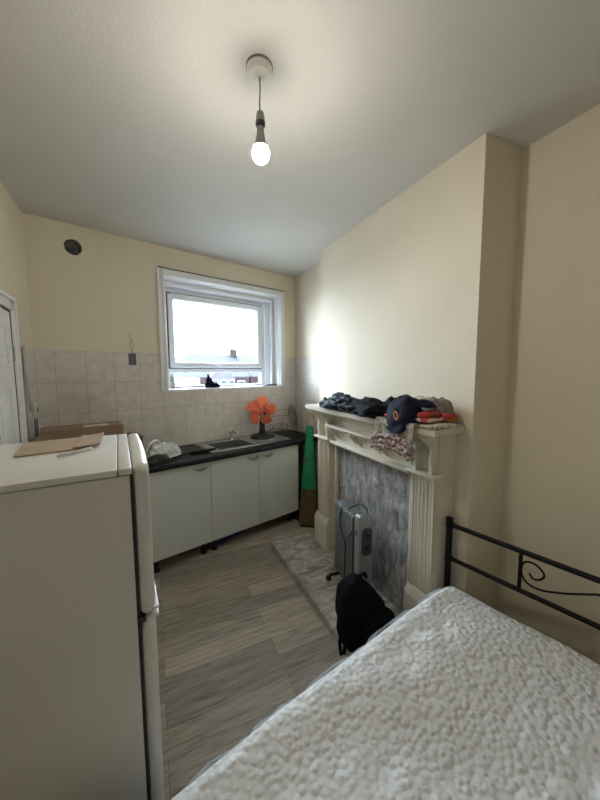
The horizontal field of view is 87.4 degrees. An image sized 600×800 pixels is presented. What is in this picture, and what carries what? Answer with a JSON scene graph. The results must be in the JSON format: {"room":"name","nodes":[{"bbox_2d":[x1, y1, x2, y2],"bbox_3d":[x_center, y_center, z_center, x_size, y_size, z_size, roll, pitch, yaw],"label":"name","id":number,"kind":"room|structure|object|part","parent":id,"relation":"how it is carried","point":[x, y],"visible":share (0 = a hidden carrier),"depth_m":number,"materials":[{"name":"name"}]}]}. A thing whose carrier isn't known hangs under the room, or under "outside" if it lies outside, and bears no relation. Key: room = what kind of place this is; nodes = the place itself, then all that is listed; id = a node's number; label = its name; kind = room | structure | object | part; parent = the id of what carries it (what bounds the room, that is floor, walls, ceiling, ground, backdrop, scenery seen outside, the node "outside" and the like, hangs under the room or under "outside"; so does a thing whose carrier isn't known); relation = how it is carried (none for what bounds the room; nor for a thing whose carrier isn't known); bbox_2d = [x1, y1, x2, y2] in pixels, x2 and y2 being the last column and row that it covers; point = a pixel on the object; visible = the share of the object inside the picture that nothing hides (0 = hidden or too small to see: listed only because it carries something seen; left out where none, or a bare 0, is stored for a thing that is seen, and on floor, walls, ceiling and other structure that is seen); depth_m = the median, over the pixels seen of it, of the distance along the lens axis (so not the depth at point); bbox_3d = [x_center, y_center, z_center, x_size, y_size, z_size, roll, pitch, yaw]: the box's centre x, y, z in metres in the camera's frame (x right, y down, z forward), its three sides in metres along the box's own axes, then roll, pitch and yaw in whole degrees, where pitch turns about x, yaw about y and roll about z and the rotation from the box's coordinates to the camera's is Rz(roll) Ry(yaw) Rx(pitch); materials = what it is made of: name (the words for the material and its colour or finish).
{"room":"studio apartment","nodes":[
{"label":"studio apartment","id":0,"kind":"room"},
{"bbox_2d":[0,180,39,441],"bbox_3d":[-1.233,0.172,0.785,0.208,2.878,5.150,-3,6,-28],"label":"wall","id":1,"kind":"structure","parent":0,"point":[13,273],"depth_m":2.11,"materials":[{"name":"beige paint"}]},
{"bbox_2d":[0,308,20,444],"bbox_3d":[-1.545,0.492,1.624,0.029,1.991,0.767,-3,6,-28],"label":"door","id":2,"kind":"structure","parent":1,"relation":"in","point":[10,433],"depth_m":1.78,"materials":[{"name":"white paint"}]},
{"bbox_3d":[-1.619,-0.302,1.698,0.009,0.240,0.240,-3,6,-28],"label":"raised panel","id":3,"kind":"part","parent":2,"relation":"part of","materials":[{"name":"white paint"}]},
{"bbox_3d":[-1.616,0.340,1.756,0.009,0.830,0.240,-3,6,-28],"label":"raised panel","id":4,"kind":"part","parent":2,"relation":"part of","materials":[{"name":"white paint"}]},
{"bbox_2d":[0,289,27,442],"bbox_3d":[-1.540,0.447,1.616,0.035,2.082,0.945,-3,6,-28],"label":"trim","id":5,"kind":"structure","parent":1,"relation":"attached to","point":[7,301],"depth_m":1.93,"materials":[{"name":"white paint"}]},
{"bbox_2d":[22,346,31,411],"bbox_3d":[-1.832,-0.138,2.107,0.022,0.443,0.100,-4,6,-35],"label":"cable","id":6,"kind":"object","parent":1,"relation":"attached to","point":[23,347],"visible":1,"depth_m":2.10,"materials":[{"name":"grey plastic"}]},
{"bbox_2d":[28,417,38,438],"bbox_3d":[-1.850,0.192,2.182,0.038,0.140,0.090,-3,6,-28],"label":"wall socket","id":7,"kind":"object","parent":1,"relation":"attached to","point":[33,421],"visible":1,"depth_m":2.15,"materials":[{"name":"grey plastic"}]},
{"bbox_3d":[-1.836,0.191,2.189,0.006,0.126,0.080,-3,6,-28],"label":"plate","id":8,"kind":"part","parent":7,"relation":"part of","materials":[{"name":"grey metal"}]},
{"bbox_2d":[32,401,38,417],"bbox_3d":[-1.904,0.072,2.262,0.028,0.125,0.064,-3,6,-28],"label":"switch","id":9,"kind":"object","parent":1,"relation":"attached to","point":[35,410],"visible":0.84,"depth_m":2.24,"materials":[{"name":"grey plastic"}]},
{"bbox_2d":[33,349,40,425],"bbox_3d":[-1.986,0.087,2.387,0.019,0.942,0.020,-5,7,-39],"label":"trim","id":10,"kind":"structure","parent":1,"relation":"attached to","point":[34,352],"depth_m":2.36,"materials":[{"name":"beige paint"}]},
{"bbox_2d":[22,212,295,449],"bbox_3d":[-1.075,-0.063,3.367,2.950,2.878,0.338,-5,7,-39],"label":"wall","id":11,"kind":"structure","parent":0,"point":[89,289],"depth_m":2.70,"materials":[{"name":"beige paint"}]},
{"bbox_2d":[128,332,136,364],"bbox_3d":[-1.483,-0.453,2.770,0.062,0.286,0.021,-5,7,-40],"label":"wall hook","id":12,"kind":"object","parent":11,"relation":"attached to","point":[131,357],"visible":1,"depth_m":2.77,"materials":[{"name":"grey metal"}]},
{"bbox_3d":[-1.482,-0.361,2.777,0.062,0.100,0.006,-5,7,-39],"label":"plate","id":13,"kind":"part","parent":12,"relation":"part of","materials":[{"name":"grey metal"}]},
{"bbox_2d":[156,266,284,391],"bbox_3d":[-0.841,-0.698,3.473,1.446,1.146,0.339,-5,7,-39],"label":"window","id":14,"kind":"structure","parent":11,"relation":"in","point":[267,304],"depth_m":3.46,"materials":[{"name":"white paint"}]},
{"bbox_2d":[169,382,174,388],"bbox_3d":[-1.233,-0.136,3.032,0.049,0.066,0.036,-5,7,-39],"label":"sensor","id":15,"kind":"object","parent":14,"relation":"on","point":[172,384],"visible":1,"depth_m":3.02,"materials":[{"name":"white paint"}]},
{"bbox_2d":[205,374,220,387],"bbox_3d":[-0.939,-0.199,3.387,0.180,0.168,0.087,-5,7,-39],"label":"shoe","id":16,"kind":"object","parent":14,"relation":"on","point":[209,383],"visible":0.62,"depth_m":3.35,"materials":[{"name":"black fabric"}]},
{"bbox_3d":[-0.916,-0.739,3.540,1.106,0.754,0.065,-5,7,-39],"label":"opening sash","id":17,"kind":"part","parent":14,"relation":"part of","materials":[{"name":"clear glass"}]},
{"bbox_3d":[-0.904,-0.673,3.550,1.320,1.043,0.145,-5,7,-39],"label":"frame","id":18,"kind":"part","parent":14,"relation":"part of","materials":[{"name":"white plastic"}]},
{"bbox_3d":[-0.845,-0.138,3.530,1.420,0.022,0.312,-5,7,-39],"label":"sill","id":19,"kind":"part","parent":14,"relation":"part of","materials":[{"name":"white plastic"}]},
{"bbox_2d":[153,498,346,799],"bbox_3d":[-0.174,1.540,1.693,3.600,0.120,5.450,-3,6,-25],"label":"floor","id":20,"kind":"structure","parent":0,"point":[238,638],"depth_m":1.89,"materials":[{"name":"laminate"}]},
{"bbox_2d":[0,433,164,799],"bbox_3d":[-0.795,0.853,1.022,0.586,1.374,0.551,-3,6,-30],"label":"refrigerator","id":21,"kind":"object","parent":20,"relation":"on","point":[80,710],"visible":1,"depth_m":0.82,"materials":[{"name":"metal"}]},
{"bbox_2d":[13,433,103,457],"bbox_3d":[-0.826,0.152,1.106,0.248,0.014,0.224,-4,6,-36],"label":"flattened cardboard","id":22,"kind":"object","parent":21,"relation":"on","point":[69,444],"visible":1,"depth_m":1.08,"materials":[{"name":"beige cardboard"}]},
{"bbox_3d":[-0.820,0.183,0.948,0.534,0.018,0.551,-3,6,-30],"label":"panel","id":23,"kind":"part","parent":21,"relation":"part of","materials":[{"name":"plastic"}]},
{"bbox_2d":[57,447,91,456],"bbox_3d":[-0.708,0.163,0.987,0.015,0.010,0.105,2,6,21],"label":"stick","id":24,"kind":"object","parent":21,"relation":"on","point":[88,448],"visible":1,"depth_m":0.98,"materials":[{"name":"white plastic"}]},
{"bbox_3d":[-0.568,0.377,1.112,0.048,0.443,0.541,-3,6,-30],"label":"door","id":25,"kind":"part","parent":21,"relation":"part of","materials":[{"name":"metal"}]},
{"bbox_3d":[-0.565,1.042,1.172,0.048,0.869,0.541,-3,6,-30],"label":"door","id":26,"kind":"part","parent":21,"relation":"part of","materials":[{"name":"metal"}]},
{"bbox_2d":[149,462,212,572],"bbox_3d":[-1.127,0.954,2.788,0.509,0.857,0.575,-5,7,-39],"label":"base cabinet","id":27,"kind":"object","parent":20,"relation":"on","point":[180,498],"visible":0.65,"depth_m":2.58,"materials":[{"name":"laminate"}]},
{"bbox_3d":[-1.181,1.337,2.568,0.056,0.134,0.055,-5,7,-39],"label":"leg","id":28,"kind":"part","parent":27,"relation":"part of","materials":[{"name":"black plastic"}]},
{"bbox_3d":[-0.839,0.584,2.647,0.120,0.028,0.040,-5,7,-39],"label":"handle","id":29,"kind":"part","parent":27,"relation":"part of","materials":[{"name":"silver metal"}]},
{"bbox_3d":[-0.867,1.312,2.828,0.056,0.134,0.055,-5,7,-39],"label":"leg","id":30,"kind":"part","parent":27,"relation":"part of","materials":[{"name":"black plastic"}]},
{"bbox_2d":[216,529,246,544],"bbox_3d":[-0.677,1.340,3.084,0.035,0.028,0.399,4,7,39],"label":"strip","id":31,"kind":"object","parent":20,"relation":"on","point":[239,532],"visible":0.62,"depth_m":3.06,"materials":[{"name":"blue plastic"}]},
{"bbox_2d":[210,444,298,550],"bbox_3d":[-0.546,0.908,3.268,1.001,0.857,0.575,-5,7,-39],"label":"base cabinet","id":32,"kind":"object","parent":20,"relation":"on","point":[249,490],"visible":0.76,"depth_m":3.02,"materials":[{"name":"laminate"}]},
{"bbox_3d":[-0.790,1.306,2.892,0.056,0.134,0.055,-5,7,-39],"label":"leg","id":33,"kind":"part","parent":32,"relation":"part of","materials":[{"name":"black plastic"}]},
{"bbox_2d":[148,429,317,473],"bbox_3d":[-0.862,0.483,2.980,2.380,0.042,0.599,-5,7,-39],"label":"countertop","id":34,"kind":"structure","parent":32,"relation":"on","point":[183,460],"depth_m":2.83,"materials":[{"name":"black laminate"}]},
{"bbox_2d":[40,421,123,440],"bbox_3d":[-1.545,0.356,2.253,0.470,0.346,0.242,-4,7,-38],"label":"cardboard box","id":35,"kind":"object","parent":34,"relation":"on","point":[111,427],"visible":0.28,"depth_m":2.17,"materials":[{"name":"brown cardboard"}]},
{"bbox_2d":[147,454,169,463],"bbox_3d":[-1.153,0.470,2.550,0.191,0.063,0.132,-5,7,-39],"label":"net bag","id":36,"kind":"object","parent":34,"relation":"on","point":[158,458],"visible":0.89,"depth_m":2.51,"materials":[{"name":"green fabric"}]},
{"bbox_2d":[145,440,181,458],"bbox_3d":[-1.193,0.407,2.677,0.277,0.166,0.368,4,7,39],"label":"bag","id":37,"kind":"object","parent":34,"relation":"on","point":[170,449],"visible":0.71,"depth_m":2.62,"materials":[{"name":"white plastic"}]},
{"bbox_3d":[-1.209,0.380,2.612,0.045,0.101,0.170,3,6,29],"label":"bag handle","id":38,"kind":"part","parent":37,"relation":"part of","materials":[{"name":"white plastic"}]},
{"bbox_2d":[180,446,205,453],"bbox_3d":[-1.028,0.464,2.929,0.260,0.006,0.200,-5,7,-39],"label":"mat","id":39,"kind":"object","parent":34,"relation":"on","point":[193,448],"visible":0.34,"depth_m":2.92,"materials":[{"name":"black plastic"}]},
{"bbox_2d":[188,448,215,454],"bbox_3d":[-0.877,0.462,2.855,0.090,0.021,0.291,5,7,44],"label":"folded cloth","id":40,"kind":"object","parent":34,"relation":"on","point":[209,449],"visible":0.99,"depth_m":2.82,"materials":[{"name":"black fabric"}]},
{"bbox_2d":[228,428,236,439],"bbox_3d":[-0.709,0.366,3.335,0.082,0.116,0.134,-5,7,-39],"label":"tap","id":41,"kind":"object","parent":34,"relation":"on","point":[233,431],"visible":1,"depth_m":3.35,"materials":[{"name":"metal"}]},
{"bbox_2d":[194,433,291,452],"bbox_3d":[-0.573,0.506,3.270,0.904,0.160,0.443,-5,7,-39],"label":"sink","id":42,"kind":"object","parent":34,"relation":"in","point":[245,441],"visible":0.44,"depth_m":3.26,"materials":[{"name":"metal"}]},
{"bbox_2d":[207,439,251,449],"bbox_3d":[-0.699,0.520,3.156,0.366,0.154,0.296,-5,7,-39],"label":"basin","id":43,"kind":"object","parent":42,"relation":"in","point":[228,444],"depth_m":3.27,"materials":[{"name":"metal"}]},
{"bbox_2d":[247,396,275,439],"bbox_3d":[-0.399,0.183,3.435,0.291,0.458,0.276,2,6,23],"label":"desk fan","id":44,"kind":"object","parent":42,"relation":"on","point":[260,407],"visible":1,"depth_m":3.38,"materials":[{"name":"orange plastic"}]},
{"bbox_3d":[-0.498,0.066,3.367,0.145,0.116,0.075,0,5,-1],"label":"blade","id":45,"kind":"part","parent":44,"relation":"part of","materials":[{"name":"orange plastic"}]},
{"bbox_3d":[-0.490,0.187,3.378,0.119,0.141,0.075,0,5,-1],"label":"blade","id":46,"kind":"part","parent":44,"relation":"part of","materials":[{"name":"orange plastic"}]},
{"bbox_3d":[-0.398,0.030,3.372,0.134,0.141,0.047,-5,7,-42],"label":"blade","id":47,"kind":"part","parent":44,"relation":"part of","materials":[{"name":"orange plastic"}]},
{"bbox_3d":[-0.366,0.201,3.382,0.143,0.128,0.075,0,5,-1],"label":"blade","id":48,"kind":"part","parent":44,"relation":"part of","materials":[{"name":"orange plastic"}]},
{"bbox_3d":[-0.325,0.097,3.374,0.137,0.138,0.075,0,5,-1],"label":"blade","id":49,"kind":"part","parent":44,"relation":"part of","materials":[{"name":"orange plastic"}]},
{"bbox_2d":[265,423,287,431],"bbox_3d":[-0.291,0.342,3.715,0.274,0.097,0.125,-5,7,-39],"label":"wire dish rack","id":50,"kind":"object","parent":34,"relation":"on","point":[278,423],"visible":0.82,"depth_m":3.75,"materials":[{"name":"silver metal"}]},
{"bbox_2d":[289,404,296,430],"bbox_3d":[-0.080,0.212,3.840,0.062,0.322,0.327,1,5,13],"label":"guard","id":51,"kind":"object","parent":34,"relation":"on","point":[293,410],"visible":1,"depth_m":3.81,"materials":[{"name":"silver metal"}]},
{"bbox_3d":[-0.589,0.874,2.915,0.488,0.726,0.018,-5,7,-39],"label":"door","id":52,"kind":"part","parent":32,"relation":"part of","materials":[{"name":"laminate"}]},
{"bbox_3d":[-0.212,0.844,3.227,0.487,0.726,0.018,-5,7,-39],"label":"door","id":53,"kind":"part","parent":32,"relation":"part of","materials":[{"name":"laminate"}]},
{"bbox_3d":[-0.184,0.876,3.599,0.018,0.857,0.527,-5,7,-39],"label":"panel","id":54,"kind":"part","parent":32,"relation":"part of","materials":[{"name":"white laminate"}]},
{"bbox_2d":[299,409,316,527],"bbox_3d":[0.095,0.698,3.320,0.201,1.260,0.204,1,5,10],"label":"ironing board","id":55,"kind":"object","parent":20,"relation":"on","point":[308,500],"visible":0.9,"depth_m":3.29,"materials":[{"name":"green fabric"}]},
{"bbox_2d":[272,531,400,655],"bbox_3d":[0.349,1.393,2.291,0.578,0.060,1.640,-3,6,-25],"label":"hearth slab","id":56,"kind":"object","parent":20,"relation":"on","point":[305,560],"visible":0.29,"depth_m":2.47,"materials":[{"name":"grey stone"}]},
{"bbox_2d":[326,499,372,585],"bbox_3d":[0.346,1.030,2.199,0.212,0.679,0.385,-2,5,-18],"label":"heater","id":57,"kind":"object","parent":56,"relation":"on","point":[353,527],"visible":0.66,"depth_m":2.12,"materials":[{"name":"grey paint"}]},
{"bbox_3d":[0.430,0.914,2.029,0.074,0.186,0.010,-2,5,-18],"label":"control panel","id":58,"kind":"part","parent":57,"relation":"part of","materials":[{"name":"grey plastic"}]},
{"bbox_2d":[335,571,394,655],"bbox_3d":[0.384,1.205,1.798,0.351,0.474,0.260,-4,6,-34],"label":"backpack","id":59,"kind":"object","parent":56,"relation":"on","point":[361,611],"visible":0.73,"depth_m":1.71,"materials":[{"name":"black fabric"}]},
{"bbox_3d":[0.343,0.999,1.771,0.101,0.059,0.036,-2,6,-20],"label":"handle","id":60,"kind":"part","parent":59,"relation":"part of","materials":[{"name":"black fabric"}]},
{"bbox_2d":[305,404,464,611],"bbox_3d":[0.473,0.724,2.302,0.287,1.270,1.440,-3,6,-25],"label":"fireplace surround","id":61,"kind":"object","parent":56,"relation":"on","point":[409,503],"visible":0.84,"depth_m":2.07,"materials":[{"name":"beige paint"}]},
{"bbox_3d":[0.315,0.833,2.682,0.032,0.985,0.016,-3,6,-25],"label":"slip moulding","id":62,"kind":"part","parent":61,"relation":"part of","materials":[{"name":"beige paint"}]},
{"bbox_2d":[319,392,356,411],"bbox_3d":[0.340,0.005,2.445,0.312,0.134,0.566,-3,6,-25],"label":"jacket","id":63,"kind":"object","parent":61,"relation":"on","point":[339,401],"visible":0.77,"depth_m":2.35,"materials":[{"name":"blue fabric"}]},
{"bbox_3d":[0.363,0.314,2.530,0.021,0.065,0.288,-3,6,-25],"label":"arch panel","id":64,"kind":"part","parent":61,"relation":"part of","materials":[{"name":"beige paint"}]},
{"bbox_3d":[0.486,0.338,2.271,0.021,0.065,0.288,-3,6,-25],"label":"arch panel","id":65,"kind":"part","parent":61,"relation":"part of","materials":[{"name":"beige paint"}]},
{"bbox_3d":[0.466,0.383,2.265,0.077,0.020,0.925,-3,6,-25],"label":"moulding","id":66,"kind":"part","parent":61,"relation":"part of","materials":[{"name":"beige paint"}]},
{"bbox_3d":[0.457,0.256,2.249,0.095,0.028,0.965,-3,6,-25],"label":"moulding","id":67,"kind":"part","parent":61,"relation":"part of","materials":[{"name":"beige paint"}]},
{"bbox_2d":[346,396,396,417],"bbox_3d":[0.490,0.033,2.105,0.313,0.140,0.616,-3,6,-25],"label":"jumper","id":68,"kind":"object","parent":61,"relation":"on","point":[369,407],"visible":0.51,"depth_m":1.99,"materials":[{"name":"fabric"}]},
{"bbox_2d":[305,404,464,437],"bbox_3d":[0.477,0.114,2.249,0.273,0.045,1.440,-3,6,-25],"label":"mantel shelf","id":69,"kind":"object","parent":61,"relation":"attached to","point":[313,408],"depth_m":1.98,"materials":[{"name":"beige paint"}]},
{"bbox_3d":[0.610,0.360,2.011,0.021,0.065,0.288,-3,6,-25],"label":"arch panel","id":70,"kind":"part","parent":61,"relation":"part of","materials":[{"name":"beige paint"}]},
{"bbox_3d":[0.677,0.900,1.923,0.032,0.985,0.016,-3,6,-25],"label":"slip moulding","id":71,"kind":"part","parent":61,"relation":"part of","materials":[{"name":"beige paint"}]},
{"bbox_2d":[370,417,461,461],"bbox_3d":[0.635,0.212,1.777,0.300,0.212,0.416,-3,6,-25],"label":"printed shawl","id":72,"kind":"object","parent":61,"relation":"on","point":[382,439],"visible":0.72,"depth_m":1.69,"materials":[{"name":"fabric"}]},
{"bbox_2d":[384,394,443,433],"bbox_3d":[0.595,0.076,1.737,0.242,0.213,0.317,-4,6,-33],"label":"cap","id":73,"kind":"object","parent":72,"relation":"on","point":[424,417],"depth_m":1.68,"materials":[{"name":"blue fabric"}]},
{"bbox_3d":[0.593,0.076,1.740,0.207,0.213,0.286,-3,6,-25],"label":"navy cap","id":74,"kind":"part","parent":73,"relation":"part of","materials":[{"name":"blue fabric"}]},
{"bbox_2d":[413,395,459,423],"bbox_3d":[0.742,0.051,1.811,0.163,0.155,0.401,-3,6,-25],"label":"garment","id":75,"kind":"object","parent":61,"relation":"on","point":[443,405],"visible":0.28,"depth_m":1.69,"materials":[{"name":"fabric"}]},
{"bbox_3d":[0.757,0.124,1.703,0.185,0.028,0.155,-3,6,-31],"label":"cloth","id":76,"kind":"object","parent":61,"relation":"on","visible":0},
{"bbox_2d":[444,418,458,421],"bbox_3d":[0.798,0.092,1.685,0.097,0.044,0.100,2,6,25],"label":"cloth","id":77,"kind":"object","parent":76,"relation":"on","point":[446,419],"visible":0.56,"depth_m":1.64,"materials":[{"name":"fabric"}]},
{"bbox_2d":[439,412,458,418],"bbox_3d":[0.767,0.072,1.709,0.118,0.041,0.190,-3,6,-25],"label":"towel","id":78,"kind":"object","parent":77,"relation":"on","point":[444,415],"visible":0.45,"depth_m":1.64,"materials":[{"name":"fabric"}]},
{"bbox_2d":[444,516,599,629],"bbox_3d":[0.505,1.158,0.673,1.937,0.819,1.367,-4,7,-38],"label":"frame","id":79,"kind":"object","parent":20,"relation":"on","point":[450,524],"visible":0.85,"depth_m":1.48,"materials":[{"name":"black metal"}]},
{"bbox_2d":[168,586,599,799],"bbox_3d":[0.453,1.178,0.673,1.872,0.260,1.338,-4,7,-37],"label":"mattress","id":80,"kind":"object","parent":79,"relation":"on","point":[459,697],"visible":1,"depth_m":1.01,"materials":[{"name":"white fabric"}]},
{"bbox_3d":[0.833,1.056,1.780,0.037,0.819,0.037,-4,7,-38],"label":"headboard post","id":81,"kind":"part","parent":79,"relation":"part of","materials":[{"name":"black metal"}]},
{"bbox_3d":[1.247,0.929,1.247,0.023,0.023,1.330,-4,7,-38],"label":"rail","id":82,"kind":"part","parent":79,"relation":"part of","materials":[{"name":"black metal"}]},
{"bbox_3d":[1.247,0.736,1.229,0.025,0.025,1.330,-4,7,-38],"label":"rail","id":83,"kind":"part","parent":79,"relation":"part of","materials":[{"name":"black metal"}]},
{"bbox_2d":[0,0,599,277],"bbox_3d":[-0.186,-1.346,1.431,3.600,0.120,5.450,-3,6,-25],"label":"ceiling","id":84,"kind":"structure","parent":0,"point":[133,119],"depth_m":1.35,"materials":[{"name":"paint"}]},
{"bbox_2d":[246,54,272,164],"bbox_3d":[-0.153,-1.093,1.208,0.101,0.344,0.101,-3,6,-25],"label":"pendant lamp","id":85,"kind":"object","parent":84,"relation":"hanging from","point":[259,67],"visible":1,"depth_m":1.19,"materials":[{"name":"plastic"}]},
{"bbox_3d":[-0.152,-0.949,1.221,0.066,0.054,0.066,-3,6,-25],"label":"bulb","id":86,"kind":"part","parent":85,"relation":"part of","materials":[{"name":"white glass"}]},
{"bbox_2d":[295,262,319,509],"bbox_3d":[0.192,-0.106,3.775,0.258,2.878,1.355,-3,6,-25],"label":"wall","id":87,"kind":"structure","parent":0,"point":[307,284],"depth_m":3.65,"materials":[{"name":"beige paint"}]},
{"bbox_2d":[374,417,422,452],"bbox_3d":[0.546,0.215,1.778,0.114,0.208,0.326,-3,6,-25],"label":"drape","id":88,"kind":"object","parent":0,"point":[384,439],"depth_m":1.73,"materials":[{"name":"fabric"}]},
{"bbox_2d":[320,133,521,607],"bbox_3d":[0.797,0.006,2.514,0.538,2.878,1.663,-3,6,-25],"label":"wall","id":89,"kind":"structure","parent":0,"point":[417,297],"depth_m":1.78,"materials":[{"name":"beige paint"}]},
{"bbox_2d":[496,104,599,662],"bbox_3d":[1.774,0.163,0.742,0.200,2.878,2.488,-3,6,-25],"label":"wall","id":90,"kind":"structure","parent":0,"point":[551,499],"depth_m":1.55,"materials":[{"name":"beige paint"}]},
{"label":"outside","id":91,"kind":"structure","parent":0,"visible":0},
{"bbox_3d":[-16.493,2.046,37.132,100.000,0.200,68.500,-5,7,-39],"label":"ground","id":92,"kind":"structure","parent":91,"visible":0},
{"bbox_2d":[170,373,173,382],"bbox_3d":[-17.416,-1.533,43.018,4.837,5.872,4.815,-3,6,-25],"label":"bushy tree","id":93,"kind":"object","parent":92,"relation":"on","point":[171,374],"visible":0.02,"depth_m":41.19,"materials":[{"name":"green plant"}]},
{"bbox_2d":[172,346,250,385],"bbox_3d":[-8.910,-1.598,32.128,5.450,7.900,7.970,-5,7,-39],"label":"house","id":94,"kind":"structure","parent":92,"relation":"on","point":[180,379],"depth_m":30.36,"materials":[{"name":"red brick"}]},
{"bbox_2d":[235,355,258,383],"bbox_3d":[-4.909,-1.914,35.434,5.450,7.900,7.970,-5,7,-39],"label":"house","id":95,"kind":"structure","parent":92,"relation":"on","point":[254,378],"depth_m":32.99,"materials":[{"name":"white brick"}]}
]}

